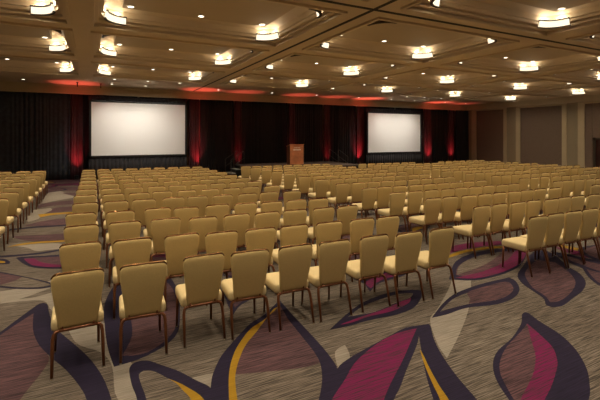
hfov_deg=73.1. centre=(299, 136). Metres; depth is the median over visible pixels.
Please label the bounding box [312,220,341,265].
banquet chair
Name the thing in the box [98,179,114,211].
banquet chair
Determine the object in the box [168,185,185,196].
banquet chair
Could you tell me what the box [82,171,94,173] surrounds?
banquet chair
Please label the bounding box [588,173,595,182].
banquet chair
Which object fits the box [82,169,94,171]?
banquet chair
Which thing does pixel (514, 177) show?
banquet chair
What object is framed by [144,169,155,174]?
banquet chair
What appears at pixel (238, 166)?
stage
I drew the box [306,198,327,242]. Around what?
banquet chair
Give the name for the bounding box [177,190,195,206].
banquet chair
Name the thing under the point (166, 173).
banquet chair
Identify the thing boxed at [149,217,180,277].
banquet chair
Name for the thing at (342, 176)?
banquet chair
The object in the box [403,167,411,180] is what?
banquet chair
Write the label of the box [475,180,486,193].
banquet chair
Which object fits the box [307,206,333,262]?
banquet chair
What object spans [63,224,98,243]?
banquet chair
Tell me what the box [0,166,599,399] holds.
floor
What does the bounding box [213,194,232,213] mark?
banquet chair
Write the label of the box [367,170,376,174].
banquet chair
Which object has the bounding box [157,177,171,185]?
banquet chair
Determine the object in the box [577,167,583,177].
banquet chair
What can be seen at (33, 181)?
banquet chair
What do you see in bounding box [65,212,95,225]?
banquet chair
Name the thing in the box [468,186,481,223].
banquet chair
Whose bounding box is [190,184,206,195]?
banquet chair
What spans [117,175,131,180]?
banquet chair
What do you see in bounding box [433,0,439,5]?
diffuser
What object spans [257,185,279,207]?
banquet chair
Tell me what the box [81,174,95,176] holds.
banquet chair
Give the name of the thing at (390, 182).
banquet chair
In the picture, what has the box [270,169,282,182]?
banquet chair
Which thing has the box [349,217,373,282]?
banquet chair
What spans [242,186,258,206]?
banquet chair
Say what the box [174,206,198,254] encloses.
banquet chair
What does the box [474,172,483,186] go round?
banquet chair
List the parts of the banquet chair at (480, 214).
seat, leg, backrest, leg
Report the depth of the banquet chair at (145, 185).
11.16 m
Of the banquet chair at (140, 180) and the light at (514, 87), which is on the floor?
the banquet chair at (140, 180)
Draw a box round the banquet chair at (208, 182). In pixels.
[199,179,213,188]
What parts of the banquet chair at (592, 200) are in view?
backrest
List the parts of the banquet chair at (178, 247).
leg, backrest, rail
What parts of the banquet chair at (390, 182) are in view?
backrest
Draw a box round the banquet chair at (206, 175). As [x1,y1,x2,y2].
[199,173,211,178]
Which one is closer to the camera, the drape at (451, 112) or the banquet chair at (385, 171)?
the banquet chair at (385, 171)
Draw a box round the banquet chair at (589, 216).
[554,208,599,263]
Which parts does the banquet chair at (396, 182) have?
backrest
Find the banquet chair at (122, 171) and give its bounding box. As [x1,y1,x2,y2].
[113,170,125,175]
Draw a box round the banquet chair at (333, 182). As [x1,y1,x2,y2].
[326,178,342,206]
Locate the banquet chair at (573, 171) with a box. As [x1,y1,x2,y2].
[570,168,576,175]
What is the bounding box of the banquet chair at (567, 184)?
[560,180,572,196]
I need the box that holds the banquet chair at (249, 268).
[221,248,270,340]
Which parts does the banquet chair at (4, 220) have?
backrest, leg, seat, leg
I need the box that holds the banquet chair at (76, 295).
[50,267,105,380]
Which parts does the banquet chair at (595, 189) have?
backrest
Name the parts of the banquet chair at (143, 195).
backrest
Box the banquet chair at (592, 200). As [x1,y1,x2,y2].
[586,194,599,219]
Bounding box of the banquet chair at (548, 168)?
[545,166,551,178]
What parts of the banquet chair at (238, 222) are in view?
backrest, rail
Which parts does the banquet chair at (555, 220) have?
seat, backrest, leg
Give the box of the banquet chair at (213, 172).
[206,170,216,174]
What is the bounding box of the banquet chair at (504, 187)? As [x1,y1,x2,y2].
[491,184,508,217]
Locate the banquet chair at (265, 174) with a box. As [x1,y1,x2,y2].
[258,169,271,191]
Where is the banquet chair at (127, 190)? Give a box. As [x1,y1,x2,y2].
[124,186,142,209]
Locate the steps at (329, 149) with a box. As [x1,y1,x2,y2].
[329,149,347,161]
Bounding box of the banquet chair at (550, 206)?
[522,198,558,234]
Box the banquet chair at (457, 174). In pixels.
[453,170,461,181]
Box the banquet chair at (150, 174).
[148,172,160,177]
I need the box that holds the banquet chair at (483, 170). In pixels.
[481,169,489,179]
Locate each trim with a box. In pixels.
[0,81,469,110]
[194,0,396,90]
[315,0,599,50]
[467,94,599,109]
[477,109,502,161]
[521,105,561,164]
[585,103,592,166]
[593,103,599,137]
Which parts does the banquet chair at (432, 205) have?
seat, leg, backrest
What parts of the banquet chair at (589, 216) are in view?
leg, backrest, leg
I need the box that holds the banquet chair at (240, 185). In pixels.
[229,182,244,192]
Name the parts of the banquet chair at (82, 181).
backrest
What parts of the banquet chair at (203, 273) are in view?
leg, leg, seat, backrest, rail, leg, leg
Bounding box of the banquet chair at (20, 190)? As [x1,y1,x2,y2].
[3,187,27,223]
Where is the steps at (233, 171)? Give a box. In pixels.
[225,151,243,176]
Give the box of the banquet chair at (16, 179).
[4,176,20,182]
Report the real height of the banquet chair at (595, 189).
0.920 m
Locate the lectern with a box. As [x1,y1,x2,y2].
[286,144,303,165]
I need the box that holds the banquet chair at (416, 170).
[413,167,421,178]
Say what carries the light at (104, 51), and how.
attached to the ceiling
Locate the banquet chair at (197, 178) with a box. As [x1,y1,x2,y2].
[191,176,204,183]
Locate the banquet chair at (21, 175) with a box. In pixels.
[10,173,25,178]
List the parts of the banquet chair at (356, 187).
backrest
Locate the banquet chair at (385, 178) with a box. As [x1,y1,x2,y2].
[383,176,393,181]
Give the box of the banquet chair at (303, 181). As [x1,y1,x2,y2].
[292,176,310,198]
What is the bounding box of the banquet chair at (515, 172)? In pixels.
[510,170,521,182]
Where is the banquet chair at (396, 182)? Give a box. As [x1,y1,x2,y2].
[384,180,406,208]
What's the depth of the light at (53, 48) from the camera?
12.33 m
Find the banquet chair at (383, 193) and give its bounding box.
[366,186,391,217]
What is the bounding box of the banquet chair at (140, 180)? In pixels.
[137,178,152,186]
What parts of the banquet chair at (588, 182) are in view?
backrest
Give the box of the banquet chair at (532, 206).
[504,199,540,238]
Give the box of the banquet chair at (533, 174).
[527,173,538,199]
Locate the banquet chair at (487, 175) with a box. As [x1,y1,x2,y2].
[484,172,492,184]
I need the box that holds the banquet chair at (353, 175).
[351,174,361,177]
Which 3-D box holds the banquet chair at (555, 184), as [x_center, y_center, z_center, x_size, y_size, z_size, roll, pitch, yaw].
[7.152,1.691,11.585,0.444,0.920,0.566,0,0,-25]
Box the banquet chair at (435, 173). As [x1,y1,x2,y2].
[431,169,439,182]
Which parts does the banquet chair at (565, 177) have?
backrest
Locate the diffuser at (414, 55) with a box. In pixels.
[412,53,432,57]
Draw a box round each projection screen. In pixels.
[89,95,186,178]
[366,108,420,167]
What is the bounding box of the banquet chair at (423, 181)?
[420,178,431,190]
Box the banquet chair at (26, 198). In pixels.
[11,182,32,215]
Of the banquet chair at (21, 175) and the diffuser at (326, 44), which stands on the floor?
the banquet chair at (21, 175)
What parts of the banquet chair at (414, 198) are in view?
seat, backrest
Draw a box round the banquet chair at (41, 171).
[32,170,47,194]
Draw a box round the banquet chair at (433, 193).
[410,189,438,228]
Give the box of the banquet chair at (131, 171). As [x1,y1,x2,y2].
[129,170,141,174]
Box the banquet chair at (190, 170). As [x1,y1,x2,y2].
[186,168,196,172]
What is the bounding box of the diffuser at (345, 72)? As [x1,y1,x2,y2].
[344,71,358,74]
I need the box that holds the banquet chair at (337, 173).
[333,171,343,178]
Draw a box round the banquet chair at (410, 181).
[406,179,419,198]
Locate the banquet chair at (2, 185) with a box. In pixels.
[0,183,7,191]
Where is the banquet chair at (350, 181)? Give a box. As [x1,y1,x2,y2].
[336,178,356,205]
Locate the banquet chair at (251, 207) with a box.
[234,202,256,228]
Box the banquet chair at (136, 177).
[134,175,147,181]
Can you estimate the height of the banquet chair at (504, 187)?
0.920 m
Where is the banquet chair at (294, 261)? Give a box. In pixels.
[263,243,314,330]
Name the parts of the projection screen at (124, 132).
frame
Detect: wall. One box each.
[70,94,455,167]
[468,101,599,168]
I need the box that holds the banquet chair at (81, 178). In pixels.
[80,177,95,180]
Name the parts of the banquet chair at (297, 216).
seat, backrest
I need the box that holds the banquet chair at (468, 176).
[465,173,474,180]
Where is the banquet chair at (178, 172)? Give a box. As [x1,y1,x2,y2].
[177,171,188,176]
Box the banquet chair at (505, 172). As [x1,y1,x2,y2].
[504,171,511,181]
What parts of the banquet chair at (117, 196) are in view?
backrest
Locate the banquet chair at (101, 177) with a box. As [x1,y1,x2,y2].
[99,176,114,193]
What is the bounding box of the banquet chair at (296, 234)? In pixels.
[268,223,309,288]
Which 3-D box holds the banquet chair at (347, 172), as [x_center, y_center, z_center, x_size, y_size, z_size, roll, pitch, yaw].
[1.732,1.691,14.927,0.444,0.920,0.566,0,0,-25]
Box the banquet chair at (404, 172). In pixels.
[397,171,406,177]
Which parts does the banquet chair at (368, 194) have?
seat, backrest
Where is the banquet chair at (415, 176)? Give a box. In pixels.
[406,174,418,191]
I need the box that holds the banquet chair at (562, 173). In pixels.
[558,171,565,179]
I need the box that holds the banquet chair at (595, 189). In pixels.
[584,184,599,205]
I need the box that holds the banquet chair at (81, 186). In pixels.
[78,184,96,201]
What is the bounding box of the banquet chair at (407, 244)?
[373,230,424,306]
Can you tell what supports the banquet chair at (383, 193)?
on the floor
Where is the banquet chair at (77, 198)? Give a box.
[73,194,97,220]
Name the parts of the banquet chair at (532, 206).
seat, backrest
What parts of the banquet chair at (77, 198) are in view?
backrest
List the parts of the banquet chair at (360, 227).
backrest, rail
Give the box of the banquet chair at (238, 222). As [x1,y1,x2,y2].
[223,213,249,273]
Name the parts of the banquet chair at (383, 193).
backrest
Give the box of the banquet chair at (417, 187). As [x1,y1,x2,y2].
[404,184,422,216]
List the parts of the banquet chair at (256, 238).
backrest, rail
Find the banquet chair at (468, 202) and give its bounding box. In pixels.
[445,195,478,239]
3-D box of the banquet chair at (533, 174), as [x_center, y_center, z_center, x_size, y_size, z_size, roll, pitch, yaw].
[7.939,1.691,14.055,0.444,0.920,0.566,0,0,-27]
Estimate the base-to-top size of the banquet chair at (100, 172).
0.920 m
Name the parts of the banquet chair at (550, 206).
backrest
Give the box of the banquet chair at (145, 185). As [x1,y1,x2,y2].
[142,181,157,191]
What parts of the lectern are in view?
panel, panel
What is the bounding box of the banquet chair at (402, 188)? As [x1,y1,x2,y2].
[389,185,406,217]
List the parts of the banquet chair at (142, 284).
leg, seat, backrest, rail, leg, leg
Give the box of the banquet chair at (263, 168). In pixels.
[259,167,271,189]
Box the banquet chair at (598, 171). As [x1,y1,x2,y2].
[596,170,599,177]
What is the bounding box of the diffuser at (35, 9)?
[31,4,54,13]
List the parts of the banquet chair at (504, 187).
backrest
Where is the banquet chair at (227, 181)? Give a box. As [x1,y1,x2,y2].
[217,178,230,187]
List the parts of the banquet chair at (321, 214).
seat, backrest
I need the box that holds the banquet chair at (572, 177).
[570,175,578,191]
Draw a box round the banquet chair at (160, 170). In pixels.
[158,169,169,173]
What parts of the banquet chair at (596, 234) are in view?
seat, backrest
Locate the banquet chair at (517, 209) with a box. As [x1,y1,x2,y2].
[488,201,525,251]
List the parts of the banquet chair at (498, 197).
backrest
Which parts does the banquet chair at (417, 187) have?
backrest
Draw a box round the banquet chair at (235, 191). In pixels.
[223,187,239,209]
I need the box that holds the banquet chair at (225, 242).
[205,230,237,306]
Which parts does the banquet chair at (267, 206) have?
backrest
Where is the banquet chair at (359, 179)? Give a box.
[349,177,369,204]
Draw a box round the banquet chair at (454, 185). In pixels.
[450,182,462,188]
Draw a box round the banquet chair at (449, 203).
[426,196,459,238]
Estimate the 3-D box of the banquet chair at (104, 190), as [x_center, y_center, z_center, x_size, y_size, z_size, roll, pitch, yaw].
[-4.666,1.691,9.975,0.444,0.920,0.566,0,0,-27]
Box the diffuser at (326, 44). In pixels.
[322,42,328,47]
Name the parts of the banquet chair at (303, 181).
backrest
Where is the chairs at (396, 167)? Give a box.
[238,160,579,186]
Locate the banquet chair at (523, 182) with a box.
[518,178,528,190]
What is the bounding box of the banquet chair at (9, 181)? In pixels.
[0,179,13,186]
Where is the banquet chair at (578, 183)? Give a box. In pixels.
[570,179,584,208]
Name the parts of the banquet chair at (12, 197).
backrest, leg, seat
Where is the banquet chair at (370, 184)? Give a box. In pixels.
[357,181,379,214]
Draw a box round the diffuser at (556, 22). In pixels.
[538,19,569,26]
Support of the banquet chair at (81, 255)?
on the floor
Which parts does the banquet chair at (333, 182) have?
backrest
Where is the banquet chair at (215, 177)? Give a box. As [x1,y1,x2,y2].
[208,175,221,182]
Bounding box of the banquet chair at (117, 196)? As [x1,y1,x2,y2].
[102,193,123,236]
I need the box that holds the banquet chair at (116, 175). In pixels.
[114,173,127,182]
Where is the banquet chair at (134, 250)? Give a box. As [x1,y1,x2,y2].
[112,237,151,318]
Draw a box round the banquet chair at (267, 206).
[254,201,281,229]
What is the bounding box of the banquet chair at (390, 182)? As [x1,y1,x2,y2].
[371,180,393,210]
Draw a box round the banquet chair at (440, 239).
[405,226,456,299]
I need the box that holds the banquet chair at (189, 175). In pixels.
[184,173,196,179]
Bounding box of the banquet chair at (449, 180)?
[444,177,454,187]
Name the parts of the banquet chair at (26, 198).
backrest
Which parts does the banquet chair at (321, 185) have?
seat, backrest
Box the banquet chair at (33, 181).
[19,178,38,208]
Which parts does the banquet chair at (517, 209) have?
seat, backrest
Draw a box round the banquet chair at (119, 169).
[111,168,122,173]
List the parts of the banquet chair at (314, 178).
backrest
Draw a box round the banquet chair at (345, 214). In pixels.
[337,205,357,238]
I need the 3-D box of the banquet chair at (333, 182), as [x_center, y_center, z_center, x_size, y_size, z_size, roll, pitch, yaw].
[0.997,1.691,12.211,0.444,0.920,0.566,0,0,-24]
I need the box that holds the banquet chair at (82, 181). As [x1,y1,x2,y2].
[79,180,96,198]
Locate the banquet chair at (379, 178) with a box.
[371,176,382,186]
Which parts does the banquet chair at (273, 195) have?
backrest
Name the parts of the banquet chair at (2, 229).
seat, leg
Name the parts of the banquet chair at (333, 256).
leg, leg, seat, backrest, rail, leg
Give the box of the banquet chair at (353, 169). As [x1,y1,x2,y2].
[351,168,360,173]
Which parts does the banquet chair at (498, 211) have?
seat, leg, backrest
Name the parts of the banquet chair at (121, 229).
seat, leg, backrest, rail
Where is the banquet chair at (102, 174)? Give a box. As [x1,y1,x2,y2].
[98,173,112,200]
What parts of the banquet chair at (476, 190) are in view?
backrest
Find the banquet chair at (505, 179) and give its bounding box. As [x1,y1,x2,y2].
[500,175,510,184]
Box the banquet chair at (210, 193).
[201,188,218,204]
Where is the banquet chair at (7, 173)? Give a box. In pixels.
[0,172,11,176]
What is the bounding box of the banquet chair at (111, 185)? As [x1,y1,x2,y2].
[100,183,118,204]
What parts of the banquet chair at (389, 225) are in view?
backrest, rail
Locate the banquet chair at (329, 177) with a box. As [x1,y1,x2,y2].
[325,175,337,191]
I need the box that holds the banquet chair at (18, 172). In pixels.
[16,171,30,175]
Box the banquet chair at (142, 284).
[119,260,167,364]
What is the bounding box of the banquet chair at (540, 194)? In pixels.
[533,188,545,210]
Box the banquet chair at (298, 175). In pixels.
[291,173,307,196]
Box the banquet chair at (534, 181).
[529,177,538,190]
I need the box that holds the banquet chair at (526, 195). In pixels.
[520,189,532,201]
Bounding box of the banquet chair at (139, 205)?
[132,198,155,226]
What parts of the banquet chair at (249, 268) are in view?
leg, seat, backrest, rail, leg, leg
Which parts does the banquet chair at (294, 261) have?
leg, leg, seat, backrest, rail, leg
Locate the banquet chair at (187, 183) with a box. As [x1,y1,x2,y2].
[181,180,196,189]
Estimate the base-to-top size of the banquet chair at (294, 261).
0.929 m
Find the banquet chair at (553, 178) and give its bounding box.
[547,176,559,193]
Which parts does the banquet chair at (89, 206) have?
backrest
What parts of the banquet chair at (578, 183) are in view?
backrest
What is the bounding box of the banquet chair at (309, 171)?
[307,170,317,175]
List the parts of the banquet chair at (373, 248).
leg, seat, backrest, rail, leg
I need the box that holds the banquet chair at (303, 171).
[294,170,306,184]
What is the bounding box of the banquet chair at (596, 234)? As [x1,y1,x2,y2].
[571,208,599,251]
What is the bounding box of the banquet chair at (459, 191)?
[454,187,468,223]
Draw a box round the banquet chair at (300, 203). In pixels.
[278,199,306,242]
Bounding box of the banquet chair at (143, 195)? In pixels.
[128,192,148,228]
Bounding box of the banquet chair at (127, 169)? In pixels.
[126,168,137,174]
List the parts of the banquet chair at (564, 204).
backrest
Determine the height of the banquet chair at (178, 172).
0.920 m
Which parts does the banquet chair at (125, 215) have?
seat, leg, rail, backrest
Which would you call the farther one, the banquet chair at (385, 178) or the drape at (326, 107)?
the drape at (326, 107)
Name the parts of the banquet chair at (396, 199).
seat, backrest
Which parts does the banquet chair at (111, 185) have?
backrest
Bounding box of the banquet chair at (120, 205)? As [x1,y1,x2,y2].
[103,200,127,249]
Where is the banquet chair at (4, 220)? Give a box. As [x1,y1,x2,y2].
[0,198,13,243]
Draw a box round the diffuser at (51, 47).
[49,45,65,50]
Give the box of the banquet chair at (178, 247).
[164,232,198,310]
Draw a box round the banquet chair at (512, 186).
[505,183,518,216]
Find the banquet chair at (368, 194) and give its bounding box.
[352,187,376,219]
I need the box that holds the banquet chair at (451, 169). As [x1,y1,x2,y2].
[450,168,457,176]
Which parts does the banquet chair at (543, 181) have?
backrest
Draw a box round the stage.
[236,161,357,174]
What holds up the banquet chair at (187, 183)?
on the floor
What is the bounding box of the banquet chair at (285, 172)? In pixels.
[279,171,294,194]
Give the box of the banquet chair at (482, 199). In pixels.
[461,193,493,236]
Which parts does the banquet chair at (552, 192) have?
backrest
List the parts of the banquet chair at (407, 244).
leg, seat, backrest, rail, leg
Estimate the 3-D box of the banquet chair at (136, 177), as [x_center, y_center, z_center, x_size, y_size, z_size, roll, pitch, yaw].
[-5.262,1.691,13.377,0.444,0.920,0.566,0,0,-27]
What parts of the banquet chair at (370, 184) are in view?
backrest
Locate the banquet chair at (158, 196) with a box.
[152,191,171,207]
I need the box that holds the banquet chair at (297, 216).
[274,209,306,248]
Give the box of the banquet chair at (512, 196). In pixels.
[490,191,520,218]
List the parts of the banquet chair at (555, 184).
backrest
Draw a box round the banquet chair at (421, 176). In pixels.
[419,174,429,183]
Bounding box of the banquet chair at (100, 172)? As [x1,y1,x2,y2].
[98,171,110,190]
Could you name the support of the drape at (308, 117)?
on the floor
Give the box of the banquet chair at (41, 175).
[29,173,44,198]
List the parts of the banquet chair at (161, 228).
backrest, rail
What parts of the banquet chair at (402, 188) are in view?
backrest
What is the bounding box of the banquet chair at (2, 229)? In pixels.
[0,226,4,250]
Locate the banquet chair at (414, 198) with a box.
[403,190,422,229]
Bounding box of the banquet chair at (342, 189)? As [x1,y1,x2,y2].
[328,183,349,217]
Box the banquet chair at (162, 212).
[143,207,170,238]
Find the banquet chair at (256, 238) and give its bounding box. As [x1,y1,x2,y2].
[245,226,276,294]
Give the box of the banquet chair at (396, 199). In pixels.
[378,192,406,231]
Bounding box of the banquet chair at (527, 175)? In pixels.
[521,173,529,183]
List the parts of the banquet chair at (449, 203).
seat, backrest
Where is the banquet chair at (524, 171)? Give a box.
[522,170,529,184]
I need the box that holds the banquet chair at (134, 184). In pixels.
[123,182,139,199]
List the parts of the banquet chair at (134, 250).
seat, leg, backrest, rail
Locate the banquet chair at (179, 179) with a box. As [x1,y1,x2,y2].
[174,176,187,184]
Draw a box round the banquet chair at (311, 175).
[304,172,320,196]
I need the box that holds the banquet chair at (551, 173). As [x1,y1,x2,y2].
[548,172,557,187]
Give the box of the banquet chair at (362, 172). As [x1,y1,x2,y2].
[356,170,366,176]
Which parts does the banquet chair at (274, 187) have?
backrest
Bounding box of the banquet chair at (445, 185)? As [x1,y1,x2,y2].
[436,182,448,196]
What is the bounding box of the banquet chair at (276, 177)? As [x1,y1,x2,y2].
[266,171,282,196]
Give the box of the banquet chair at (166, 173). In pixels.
[162,171,173,176]
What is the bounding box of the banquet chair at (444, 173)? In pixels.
[441,171,450,177]
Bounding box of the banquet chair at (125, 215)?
[106,210,134,268]
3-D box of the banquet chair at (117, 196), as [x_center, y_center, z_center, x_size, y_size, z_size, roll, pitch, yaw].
[-4.163,1.691,9.034,0.444,0.920,0.566,0,0,-25]
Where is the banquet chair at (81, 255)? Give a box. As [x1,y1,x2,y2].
[59,241,101,302]
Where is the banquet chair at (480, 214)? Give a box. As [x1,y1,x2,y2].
[452,205,492,258]
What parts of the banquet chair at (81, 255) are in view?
backrest, rail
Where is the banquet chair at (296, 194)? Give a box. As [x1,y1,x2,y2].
[281,190,300,214]
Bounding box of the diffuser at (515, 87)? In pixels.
[514,86,526,88]
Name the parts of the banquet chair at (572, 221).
seat, leg, backrest, leg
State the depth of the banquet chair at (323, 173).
14.22 m
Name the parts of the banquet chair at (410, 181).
backrest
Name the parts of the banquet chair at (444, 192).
backrest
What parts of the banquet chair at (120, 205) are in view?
leg, backrest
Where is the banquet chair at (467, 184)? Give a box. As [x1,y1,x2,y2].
[463,181,473,194]
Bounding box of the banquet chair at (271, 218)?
[255,211,279,248]
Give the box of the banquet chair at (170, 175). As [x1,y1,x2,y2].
[168,174,181,180]
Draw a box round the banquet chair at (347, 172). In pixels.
[345,171,354,174]
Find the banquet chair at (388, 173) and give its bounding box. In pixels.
[386,172,395,185]
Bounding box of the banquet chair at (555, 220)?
[520,212,566,271]
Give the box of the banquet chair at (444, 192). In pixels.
[439,188,455,225]
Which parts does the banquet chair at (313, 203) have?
backrest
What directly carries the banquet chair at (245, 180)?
on the floor
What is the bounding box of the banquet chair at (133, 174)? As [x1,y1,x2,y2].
[131,172,143,181]
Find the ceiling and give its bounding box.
[0,0,599,104]
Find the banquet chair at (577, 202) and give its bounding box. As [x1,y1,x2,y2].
[569,195,584,210]
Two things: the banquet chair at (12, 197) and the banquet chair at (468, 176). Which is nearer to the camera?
the banquet chair at (12, 197)
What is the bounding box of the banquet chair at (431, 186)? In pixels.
[421,183,435,214]
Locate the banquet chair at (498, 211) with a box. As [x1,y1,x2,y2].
[470,203,509,254]
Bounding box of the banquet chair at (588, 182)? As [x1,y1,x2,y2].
[571,178,593,197]
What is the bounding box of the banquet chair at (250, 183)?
[247,181,261,200]
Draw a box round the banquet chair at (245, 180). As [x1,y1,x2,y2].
[236,177,249,186]
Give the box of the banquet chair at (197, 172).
[192,170,203,175]
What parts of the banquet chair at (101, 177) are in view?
backrest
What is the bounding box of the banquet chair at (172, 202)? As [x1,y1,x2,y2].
[162,197,183,217]
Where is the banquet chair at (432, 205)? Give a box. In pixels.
[409,197,440,244]
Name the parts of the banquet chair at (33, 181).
backrest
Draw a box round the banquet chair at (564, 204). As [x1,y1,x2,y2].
[538,196,570,215]
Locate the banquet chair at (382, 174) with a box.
[374,172,384,176]
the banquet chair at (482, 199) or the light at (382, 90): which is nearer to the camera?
the banquet chair at (482, 199)
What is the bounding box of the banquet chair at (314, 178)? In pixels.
[306,175,323,198]
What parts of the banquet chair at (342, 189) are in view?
seat, backrest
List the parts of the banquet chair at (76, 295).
leg, leg, seat, backrest, rail, leg, leg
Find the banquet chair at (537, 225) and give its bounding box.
[502,215,550,277]
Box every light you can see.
[30,2,54,15]
[48,43,66,51]
[59,67,72,72]
[98,69,110,74]
[100,47,116,56]
[104,9,126,25]
[188,76,200,80]
[214,58,231,64]
[255,32,278,40]
[265,64,272,69]
[296,83,307,86]
[308,9,321,17]
[320,42,329,48]
[343,70,358,75]
[381,89,392,92]
[411,52,432,58]
[430,0,439,7]
[439,79,454,83]
[449,94,459,96]
[487,38,496,44]
[513,86,526,89]
[519,65,538,70]
[537,17,570,28]
[572,91,584,94]
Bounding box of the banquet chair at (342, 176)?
[339,174,350,182]
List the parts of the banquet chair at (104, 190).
backrest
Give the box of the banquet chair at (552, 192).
[540,187,560,214]
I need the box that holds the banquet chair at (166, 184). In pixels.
[163,181,178,190]
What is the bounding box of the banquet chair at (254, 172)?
[250,167,259,180]
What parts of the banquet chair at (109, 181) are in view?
backrest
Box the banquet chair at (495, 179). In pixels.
[491,175,500,192]
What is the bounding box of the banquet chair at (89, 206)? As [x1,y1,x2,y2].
[72,202,97,240]
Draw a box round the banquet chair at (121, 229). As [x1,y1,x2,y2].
[108,220,140,287]
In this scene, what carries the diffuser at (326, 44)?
attached to the light at (325, 45)
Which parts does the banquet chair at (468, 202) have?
seat, backrest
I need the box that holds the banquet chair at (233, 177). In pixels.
[224,175,236,181]
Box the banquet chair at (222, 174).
[215,172,226,178]
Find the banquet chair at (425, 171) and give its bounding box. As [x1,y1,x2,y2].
[422,169,430,177]
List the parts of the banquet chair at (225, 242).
backrest, rail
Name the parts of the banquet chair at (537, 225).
leg, seat, leg, backrest, rail, leg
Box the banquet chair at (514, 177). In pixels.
[506,174,519,197]
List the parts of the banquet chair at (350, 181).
backrest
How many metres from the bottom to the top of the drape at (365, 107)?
4.645 m
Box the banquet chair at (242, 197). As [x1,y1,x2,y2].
[232,193,256,213]
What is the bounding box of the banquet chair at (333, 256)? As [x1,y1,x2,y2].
[301,239,352,322]
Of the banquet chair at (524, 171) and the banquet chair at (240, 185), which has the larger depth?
the banquet chair at (524, 171)
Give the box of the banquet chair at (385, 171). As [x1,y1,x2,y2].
[378,169,387,175]
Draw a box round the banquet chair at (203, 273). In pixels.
[175,252,225,348]
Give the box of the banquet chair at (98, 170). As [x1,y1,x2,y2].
[97,169,109,192]
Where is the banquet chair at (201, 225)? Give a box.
[189,216,216,252]
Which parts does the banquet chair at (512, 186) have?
backrest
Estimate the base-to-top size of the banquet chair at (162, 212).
0.929 m
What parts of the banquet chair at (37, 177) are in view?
backrest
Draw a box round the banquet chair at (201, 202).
[187,195,207,216]
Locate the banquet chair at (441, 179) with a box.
[433,177,443,185]
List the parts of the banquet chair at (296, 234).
seat, backrest, rail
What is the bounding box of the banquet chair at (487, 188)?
[482,185,494,206]
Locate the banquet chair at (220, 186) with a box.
[210,183,225,194]
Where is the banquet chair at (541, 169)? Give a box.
[539,167,545,178]
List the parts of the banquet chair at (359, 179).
backrest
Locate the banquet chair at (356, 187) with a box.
[343,182,364,205]
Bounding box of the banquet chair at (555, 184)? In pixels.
[545,181,562,198]
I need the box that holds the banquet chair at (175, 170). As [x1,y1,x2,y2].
[172,169,183,173]
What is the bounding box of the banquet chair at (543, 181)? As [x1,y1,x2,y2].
[527,176,548,193]
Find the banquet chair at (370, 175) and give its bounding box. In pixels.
[363,173,373,181]
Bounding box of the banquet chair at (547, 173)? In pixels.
[537,172,548,188]
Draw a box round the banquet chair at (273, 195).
[256,191,277,212]
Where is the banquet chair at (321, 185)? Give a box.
[308,179,328,208]
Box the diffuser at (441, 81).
[440,80,453,82]
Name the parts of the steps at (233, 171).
handrail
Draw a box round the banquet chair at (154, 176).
[152,174,165,180]
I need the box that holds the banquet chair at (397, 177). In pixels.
[395,175,405,179]
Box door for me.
[593,138,599,167]
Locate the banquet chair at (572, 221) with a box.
[538,210,584,268]
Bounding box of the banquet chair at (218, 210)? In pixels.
[206,203,228,231]
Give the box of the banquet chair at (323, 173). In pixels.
[322,172,332,178]
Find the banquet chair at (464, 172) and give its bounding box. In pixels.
[460,170,470,182]
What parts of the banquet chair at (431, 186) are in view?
backrest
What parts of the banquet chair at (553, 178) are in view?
backrest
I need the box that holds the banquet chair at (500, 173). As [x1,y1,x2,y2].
[495,171,503,184]
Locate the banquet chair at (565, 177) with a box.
[548,175,569,188]
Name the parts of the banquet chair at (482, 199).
backrest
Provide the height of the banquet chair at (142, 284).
0.929 m
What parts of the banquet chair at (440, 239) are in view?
leg, seat, backrest, rail, leg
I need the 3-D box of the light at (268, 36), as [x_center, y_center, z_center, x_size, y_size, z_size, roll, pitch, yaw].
[-0.868,-2.710,10.935,0.694,0.192,0.220,0,0,18]
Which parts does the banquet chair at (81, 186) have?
backrest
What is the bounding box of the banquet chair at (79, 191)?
[76,189,96,194]
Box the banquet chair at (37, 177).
[24,175,41,203]
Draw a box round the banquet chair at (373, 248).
[339,233,390,312]
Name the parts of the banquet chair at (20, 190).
backrest, seat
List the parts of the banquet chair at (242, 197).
backrest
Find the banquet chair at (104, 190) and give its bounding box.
[100,188,120,226]
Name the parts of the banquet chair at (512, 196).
backrest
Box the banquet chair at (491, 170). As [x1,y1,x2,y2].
[490,169,497,174]
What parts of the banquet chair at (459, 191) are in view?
backrest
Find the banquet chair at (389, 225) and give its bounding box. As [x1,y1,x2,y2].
[359,215,398,277]
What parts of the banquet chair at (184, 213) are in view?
backrest, rail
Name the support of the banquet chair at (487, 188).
on the floor
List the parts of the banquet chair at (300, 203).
backrest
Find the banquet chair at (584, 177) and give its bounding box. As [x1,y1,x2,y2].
[579,174,587,190]
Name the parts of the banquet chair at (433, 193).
backrest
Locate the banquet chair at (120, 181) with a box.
[118,179,133,193]
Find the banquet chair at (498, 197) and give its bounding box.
[489,192,507,234]
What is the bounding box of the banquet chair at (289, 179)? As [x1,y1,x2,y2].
[278,173,294,198]
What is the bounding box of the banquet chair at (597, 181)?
[582,178,599,191]
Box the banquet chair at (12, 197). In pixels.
[0,192,21,232]
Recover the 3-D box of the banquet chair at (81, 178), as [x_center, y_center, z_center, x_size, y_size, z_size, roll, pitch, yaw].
[-6.631,1.691,12.718,0.444,0.920,0.566,0,0,-24]
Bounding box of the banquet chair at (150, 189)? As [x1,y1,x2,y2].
[147,186,164,198]
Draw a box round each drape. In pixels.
[0,91,69,179]
[70,94,82,178]
[83,94,136,169]
[139,97,186,99]
[189,99,199,167]
[200,99,232,171]
[234,101,241,167]
[288,103,294,144]
[295,103,322,161]
[324,105,330,160]
[330,105,355,163]
[357,106,364,163]
[364,106,394,162]
[395,108,422,163]
[424,109,431,162]
[431,109,447,163]
[448,110,453,160]

